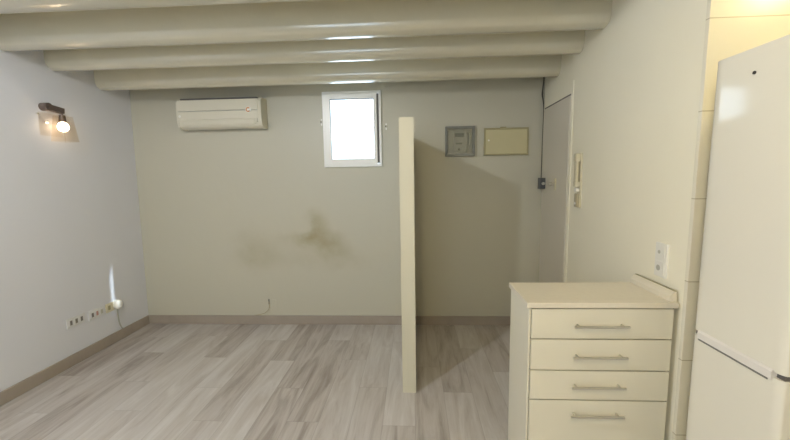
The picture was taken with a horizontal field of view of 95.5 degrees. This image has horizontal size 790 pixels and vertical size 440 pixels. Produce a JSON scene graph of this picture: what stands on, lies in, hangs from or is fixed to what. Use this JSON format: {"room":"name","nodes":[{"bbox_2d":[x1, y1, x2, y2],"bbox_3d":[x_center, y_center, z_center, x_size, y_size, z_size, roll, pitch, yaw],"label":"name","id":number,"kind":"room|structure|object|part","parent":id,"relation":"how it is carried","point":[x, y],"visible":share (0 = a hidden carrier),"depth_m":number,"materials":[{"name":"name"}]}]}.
{"room":"studio apartment","nodes":[
{"label":"studio apartment","id":0,"kind":"room"},
{"bbox_2d":[0,50,147,391],"bbox_3d":[-2.848,-0.186,0.695,0.203,3.300,5.930,-1,7,3],"label":"wall","id":1,"kind":"structure","parent":0,"point":[71,245],"depth_m":2.86,"materials":[{"name":"white paint"}]},
{"bbox_2d":[35,103,68,131],"bbox_3d":[-2.600,-0.750,2.766,0.132,0.282,0.197,-1,7,3],"label":"wall lamp","id":2,"kind":"object","parent":1,"relation":"attached to","point":[62,126],"visible":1,"depth_m":2.77,"materials":[{"name":"brown glass"}]},
{"bbox_3d":[-2.588,-0.725,2.800,0.072,0.076,0.072,-1,7,3],"label":"bulb","id":3,"kind":"part","parent":2,"relation":"part of","materials":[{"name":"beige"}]},
{"bbox_2d":[0,315,148,405],"bbox_3d":[-2.763,1.401,0.923,0.016,0.092,5.814,-1,7,3],"label":"baseboard","id":4,"kind":"structure","parent":1,"relation":"attached to","point":[31,382],"depth_m":2.90,"materials":[{"name":"grey wood"}]},
{"bbox_2d":[66,313,84,328],"bbox_3d":[-2.655,0.839,2.988,0.014,0.080,0.161,-1,7,3],"label":"socket plate","id":5,"kind":"object","parent":1,"relation":"attached to","point":[76,320],"visible":1,"depth_m":2.98,"materials":[{"name":"plastic"}]},
{"bbox_2d":[88,306,104,320],"bbox_3d":[-2.645,0.827,3.185,0.014,0.083,0.158,-1,7,3],"label":"socket plate","id":6,"kind":"object","parent":1,"relation":"attached to","point":[100,311],"visible":1,"depth_m":3.17,"materials":[{"name":"plastic"}]},
{"bbox_2d":[105,300,123,328],"bbox_3d":[-2.615,0.909,3.374,0.051,0.307,0.168,-1,7,3],"label":"plug adaptor","id":7,"kind":"object","parent":1,"relation":"attached to","point":[116,304],"visible":1,"depth_m":3.36,"materials":[{"name":"beige plastic"}]},
{"bbox_3d":[-2.638,0.808,3.322,0.013,0.082,0.085,-1,7,3],"label":"plate","id":8,"kind":"part","parent":7,"relation":"part of","materials":[{"name":"beige plastic"}]},
{"bbox_2d":[0,324,509,439],"bbox_3d":[0.017,1.456,0.794,5.780,0.080,6.030,-1,7,3],"label":"floor","id":9,"kind":"structure","parent":0,"point":[158,381],"depth_m":2.61,"materials":[{"name":"laminate"}]},
{"bbox_2d":[399,117,415,392],"bbox_3d":[0.116,0.207,2.986,0.094,1.879,1.174,-1,7,3],"label":"partition panel","id":10,"kind":"object","parent":9,"relation":"on","point":[406,131],"visible":1,"depth_m":2.40,"materials":[{"name":"beige paint"}]},
{"bbox_2d":[508,274,678,439],"bbox_3d":[0.942,0.790,1.799,0.661,0.975,0.344,-1,7,3],"label":"base cabinet","id":11,"kind":"object","parent":9,"relation":"on","point":[589,360],"visible":1,"depth_m":1.66,"materials":[{"name":"beige laminate"}]},
{"bbox_3d":[0.629,0.828,1.835,0.009,0.901,0.303,-1,7,3],"label":"panel","id":12,"kind":"part","parent":11,"relation":"part of","materials":[{"name":"beige laminate"}]},
{"bbox_2d":[509,282,678,307],"bbox_3d":[0.936,0.364,1.762,0.661,0.026,0.316,-1,7,3],"label":"countertop","id":13,"kind":"structure","parent":11,"relation":"on","point":[566,294],"depth_m":1.70,"materials":[{"name":"beige laminate"}]},
{"bbox_3d":[0.943,1.010,1.693,0.621,0.343,0.014,-1,7,3],"label":"drawer","id":14,"kind":"part","parent":11,"relation":"part of","materials":[{"name":"beige laminate"}]},
{"bbox_3d":[0.929,0.903,1.657,0.238,0.012,0.034,-1,7,3],"label":"handle","id":15,"kind":"part","parent":11,"relation":"part of","materials":[{"name":"metal"}]},
{"bbox_3d":[0.939,0.764,1.664,0.621,0.140,0.014,-1,7,3],"label":"drawer","id":16,"kind":"part","parent":11,"relation":"part of","materials":[{"name":"beige laminate"}]},
{"bbox_3d":[0.927,0.764,1.640,0.238,0.012,0.034,-1,7,3],"label":"handle","id":17,"kind":"part","parent":11,"relation":"part of","materials":[{"name":"metal"}]},
{"bbox_3d":[0.936,0.617,1.646,0.621,0.145,0.014,-1,7,3],"label":"drawer","id":18,"kind":"part","parent":11,"relation":"part of","materials":[{"name":"beige laminate"}]},
{"bbox_3d":[0.925,0.620,1.623,0.238,0.012,0.034,-1,7,3],"label":"handle","id":19,"kind":"part","parent":11,"relation":"part of","materials":[{"name":"metal"}]},
{"bbox_3d":[0.934,0.469,1.629,0.621,0.140,0.014,-1,7,3],"label":"drawer","id":20,"kind":"part","parent":11,"relation":"part of","materials":[{"name":"beige laminate"}]},
{"bbox_3d":[0.922,0.476,1.606,0.238,0.012,0.034,-1,7,3],"label":"handle","id":21,"kind":"part","parent":11,"relation":"part of","materials":[{"name":"metal"}]},
{"bbox_2d":[686,34,789,439],"bbox_3d":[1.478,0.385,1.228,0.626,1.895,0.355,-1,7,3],"label":"fridge","id":22,"kind":"object","parent":9,"relation":"on","point":[740,385],"visible":1,"depth_m":1.19,"materials":[{"name":"white metal"}]},
{"bbox_3d":[1.207,0.868,1.300,0.055,0.808,0.355,-1,7,3],"label":"door","id":23,"kind":"part","parent":22,"relation":"part of","materials":[{"name":"white metal"}]},
{"bbox_2d":[129,77,544,315],"bbox_3d":[-0.541,-0.265,3.566,4.408,2.700,0.020,-1,7,3],"label":"wall","id":24,"kind":"structure","parent":0,"point":[233,221],"depth_m":3.58,"materials":[{"name":"paint"}]},
{"bbox_2d":[175,97,267,130],"bbox_3d":[-1.660,-1.015,3.445,0.820,0.288,0.157,-1,7,3],"label":"air conditioner","id":25,"kind":"object","parent":24,"relation":"attached to","point":[231,112],"visible":1,"depth_m":3.38,"materials":[{"name":"white plastic"}]},
{"bbox_3d":[-1.671,-1.081,3.377,0.774,0.100,0.018,-1,7,3],"label":"panel","id":26,"kind":"part","parent":25,"relation":"part of","materials":[{"name":"white plastic"}]},
{"bbox_3d":[-1.670,-0.989,3.388,0.774,0.074,0.016,-1,7,3],"label":"panel","id":27,"kind":"part","parent":25,"relation":"part of","materials":[{"name":"white plastic"}]},
{"bbox_2d":[180,97,257,100],"bbox_3d":[-1.667,-1.151,3.432,0.742,0.014,0.090,-1,7,3],"label":"grille","id":28,"kind":"object","parent":25,"relation":"attached to","point":[229,97],"depth_m":3.39,"materials":[{"name":"plastic"}]},
{"bbox_2d":[183,119,255,125],"bbox_3d":[-1.666,-0.924,3.411,0.702,0.048,0.027,-1,7,3],"label":"outlet","id":29,"kind":"object","parent":25,"relation":"attached to","point":[186,122],"depth_m":3.40,"materials":[{"name":"white plastic"}]},
{"bbox_2d":[255,299,275,315],"bbox_3d":[-1.350,0.909,3.731,0.233,0.178,0.018,-1,7,3],"label":"cable","id":30,"kind":"object","parent":24,"relation":"attached to","point":[273,301],"visible":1,"depth_m":3.72,"materials":[{"name":"grey plastic"}]},
{"bbox_2d":[149,315,509,324],"bbox_3d":[-0.595,1.033,3.707,4.058,0.092,0.016,-1,7,3],"label":"baseboard","id":31,"kind":"structure","parent":24,"relation":"attached to","point":[153,319],"depth_m":3.71,"materials":[{"name":"grey wood"}]},
{"bbox_2d":[322,90,381,166],"bbox_3d":[-0.413,-0.873,3.466,0.566,0.714,0.036,-1,7,3],"label":"window","id":32,"kind":"structure","parent":24,"relation":"in","point":[375,95],"depth_m":3.45,"materials":[{"name":"white plastic"}]},
{"bbox_2d":[445,126,474,156],"bbox_3d":[0.618,-0.747,3.415,0.280,0.280,0.047,-1,7,3],"label":"electric meter","id":33,"kind":"object","parent":24,"relation":"attached to","point":[459,140],"visible":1,"depth_m":3.41,"materials":[{"name":"grey plastic"}]},
{"bbox_3d":[0.618,-0.752,3.412,0.130,0.200,0.012,-1,7,3],"label":"meter plate","id":34,"kind":"part","parent":33,"relation":"part of","materials":[{"name":"grey plastic"}]},
{"bbox_2d":[484,127,528,155],"bbox_3d":[1.052,-0.749,3.401,0.414,0.263,0.031,-1,7,3],"label":"box","id":35,"kind":"object","parent":24,"relation":"attached to","point":[502,140],"visible":1,"depth_m":3.40,"materials":[{"name":"plastic"}]},
{"bbox_2d":[539,0,706,439],"bbox_3d":[1.433,-0.318,2.469,0.200,3.000,1.948,0,7,5],"label":"wall","id":36,"kind":"structure","parent":0,"point":[637,78],"depth_m":1.90,"materials":[{"name":"paint"}]},
{"bbox_2d":[541,77,544,177],"bbox_3d":[1.379,-0.907,3.361,0.019,1.040,0.028,-5,8,-31],"label":"cable","id":37,"kind":"object","parent":36,"relation":"attached to","point":[543,77],"visible":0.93,"depth_m":3.34,"materials":[{"name":"black plastic"}]},
{"bbox_2d":[538,80,574,282],"bbox_3d":[1.351,0.006,3.143,0.073,2.200,0.659,0,7,5],"label":"door","id":38,"kind":"structure","parent":36,"relation":"in","point":[554,183],"depth_m":3.04,"materials":[{"name":"paint"}]},
{"bbox_2d":[573,153,582,207],"bbox_3d":[1.319,-0.286,2.604,0.049,0.392,0.057,-1,7,3],"label":"intercom","id":39,"kind":"object","parent":36,"relation":"attached to","point":[578,157],"visible":1,"depth_m":2.58,"materials":[{"name":"beige plastic"}]},
{"bbox_3d":[1.323,-0.145,2.619,0.021,0.100,0.049,-1,7,3],"label":"call panel","id":40,"kind":"part","parent":39,"relation":"part of","materials":[{"name":"beige plastic"}]},
{"bbox_2d":[654,242,668,278],"bbox_3d":[1.270,0.191,1.714,0.015,0.163,0.083,-1,7,3],"label":"double socket","id":41,"kind":"object","parent":36,"relation":"attached to","point":[662,250],"visible":1,"depth_m":1.70,"materials":[{"name":"white plastic"}]},
{"bbox_2d":[672,0,789,439],"bbox_3d":[2.092,-0.209,1.458,1.672,3.000,0.020,-1,7,3],"label":"wall","id":42,"kind":"structure","parent":0,"point":[732,27],"depth_m":1.46,"materials":[{"name":"tile"}]},
{"bbox_3d":[-0.032,-1.414,0.427,5.880,0.731,6.080,-1,7,3],"label":"ceiling","id":43,"kind":"structure","parent":0,"visible":0},
{"bbox_2d":[0,0,307,13],"bbox_3d":[-0.718,-1.278,1.855,4.058,0.227,0.170,-1,7,3],"label":"ceiling beam","id":44,"kind":"structure","parent":43,"relation":"attached to","point":[6,6],"depth_m":1.93,"materials":[{"name":"beige paint"}]},
{"bbox_2d":[0,0,611,51],"bbox_3d":[-0.693,-1.284,2.312,4.058,0.221,0.120,-1,7,3],"label":"ceiling beam","id":45,"kind":"structure","parent":43,"relation":"attached to","point":[310,19],"depth_m":2.26,"materials":[{"name":"beige paint"}]},
{"bbox_2d":[43,30,584,71],"bbox_3d":[-0.675,-1.288,2.666,4.058,0.219,0.100,-1,7,3],"label":"ceiling beam","id":46,"kind":"structure","parent":43,"relation":"attached to","point":[550,42],"depth_m":2.63,"materials":[{"name":"beige paint"}]},
{"bbox_2d":[94,54,561,90],"bbox_3d":[-0.652,-1.294,3.098,4.058,0.220,0.105,-1,7,3],"label":"ceiling beam","id":47,"kind":"structure","parent":43,"relation":"attached to","point":[532,66],"depth_m":3.05,"materials":[{"name":"beige paint"}]}
]}

